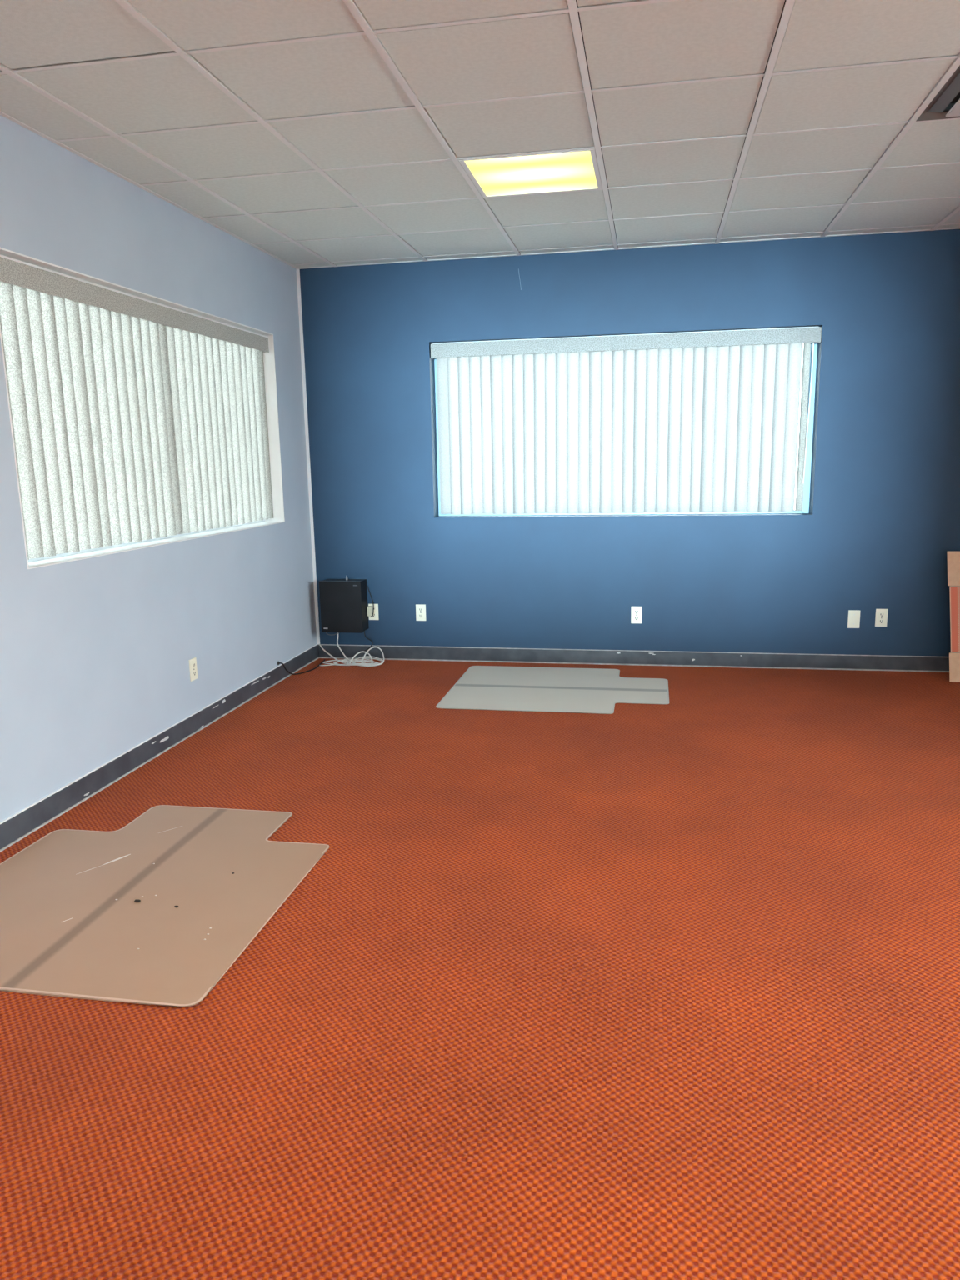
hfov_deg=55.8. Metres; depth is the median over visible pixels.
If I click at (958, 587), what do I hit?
print
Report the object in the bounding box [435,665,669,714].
chair mat
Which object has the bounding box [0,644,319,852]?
baseboard
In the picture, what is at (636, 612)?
receptacle
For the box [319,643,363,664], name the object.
cable
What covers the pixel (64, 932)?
chair mat
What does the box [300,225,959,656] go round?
wall
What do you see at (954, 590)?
print
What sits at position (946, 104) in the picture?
air vent
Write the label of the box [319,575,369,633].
equipment box
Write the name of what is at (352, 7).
ceiling grid
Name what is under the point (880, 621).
receptacle
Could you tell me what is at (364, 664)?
cable tangle
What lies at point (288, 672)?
cable
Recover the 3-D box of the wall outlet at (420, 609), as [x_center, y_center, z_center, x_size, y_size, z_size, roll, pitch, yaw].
[-0.415,-0.191,6.373,0.072,0.116,0.009,1,12,11]
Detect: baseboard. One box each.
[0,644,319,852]
[318,644,949,672]
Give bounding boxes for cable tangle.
[319,646,384,666]
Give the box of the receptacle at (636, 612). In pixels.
[634,610,639,614]
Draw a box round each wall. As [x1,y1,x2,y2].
[0,115,316,822]
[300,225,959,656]
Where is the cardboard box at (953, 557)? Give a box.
[947,551,959,682]
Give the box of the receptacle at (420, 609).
[418,607,423,611]
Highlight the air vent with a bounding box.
[915,65,959,121]
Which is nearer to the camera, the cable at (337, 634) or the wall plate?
the wall plate
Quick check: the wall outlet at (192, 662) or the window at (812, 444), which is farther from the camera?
the window at (812, 444)
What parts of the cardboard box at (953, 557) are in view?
panel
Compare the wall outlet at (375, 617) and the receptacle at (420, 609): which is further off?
the wall outlet at (375, 617)
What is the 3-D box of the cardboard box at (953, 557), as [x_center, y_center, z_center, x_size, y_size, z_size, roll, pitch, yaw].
[3.127,-0.138,5.508,0.548,0.785,0.154,1,12,11]
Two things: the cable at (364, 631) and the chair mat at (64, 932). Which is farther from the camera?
the cable at (364, 631)
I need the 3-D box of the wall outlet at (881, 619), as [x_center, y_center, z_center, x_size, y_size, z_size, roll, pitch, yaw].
[2.575,-0.141,5.812,0.072,0.116,0.009,1,12,11]
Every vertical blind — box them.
[0,254,273,559]
[430,326,821,514]
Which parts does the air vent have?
plate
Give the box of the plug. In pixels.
[366,585,374,617]
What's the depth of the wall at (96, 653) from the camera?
4.19 m
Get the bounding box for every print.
[950,586,958,652]
[957,589,959,650]
[958,586,959,644]
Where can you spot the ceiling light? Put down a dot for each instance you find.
(577, 170)
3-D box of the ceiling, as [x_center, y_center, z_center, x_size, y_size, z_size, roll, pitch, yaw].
[0.860,-1.485,0.832,6.060,0.019,9.695,1,12,11]
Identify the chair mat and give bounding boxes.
[0,805,329,1007]
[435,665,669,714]
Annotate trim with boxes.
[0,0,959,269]
[296,269,319,644]
[567,0,785,232]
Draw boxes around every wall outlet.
[189,657,197,681]
[368,604,379,619]
[415,604,425,620]
[630,606,642,623]
[875,609,888,626]
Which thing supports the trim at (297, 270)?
attached to the wall at (880, 533)
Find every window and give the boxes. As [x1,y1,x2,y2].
[0,247,284,569]
[428,323,823,518]
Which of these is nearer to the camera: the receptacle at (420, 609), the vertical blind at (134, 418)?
the vertical blind at (134, 418)
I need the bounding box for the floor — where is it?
[0,658,959,1279]
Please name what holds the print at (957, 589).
attached to the cardboard box at (953, 557)
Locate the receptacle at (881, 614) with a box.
[879,612,884,616]
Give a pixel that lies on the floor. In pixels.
(671, 991)
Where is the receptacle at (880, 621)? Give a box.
[878,619,884,623]
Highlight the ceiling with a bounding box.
[0,0,959,267]
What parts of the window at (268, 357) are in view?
frame, sill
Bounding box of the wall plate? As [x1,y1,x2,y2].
[847,610,859,628]
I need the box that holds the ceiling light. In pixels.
[458,146,602,197]
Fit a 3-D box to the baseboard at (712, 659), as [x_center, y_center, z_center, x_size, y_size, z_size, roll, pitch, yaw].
[1.806,0.136,6.012,6.059,0.100,0.015,1,12,11]
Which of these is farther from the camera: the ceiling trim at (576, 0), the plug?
the plug
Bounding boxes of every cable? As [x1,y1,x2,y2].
[279,659,324,674]
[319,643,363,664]
[336,634,355,663]
[355,630,373,657]
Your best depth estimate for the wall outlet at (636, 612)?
6.10 m
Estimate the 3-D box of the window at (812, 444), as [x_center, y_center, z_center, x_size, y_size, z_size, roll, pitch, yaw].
[0.907,-1.403,5.972,2.486,1.166,0.188,1,12,11]
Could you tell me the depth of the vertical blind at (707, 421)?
5.92 m
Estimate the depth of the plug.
6.40 m
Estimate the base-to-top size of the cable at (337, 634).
0.221 m
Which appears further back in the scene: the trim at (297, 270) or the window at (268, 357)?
the trim at (297, 270)

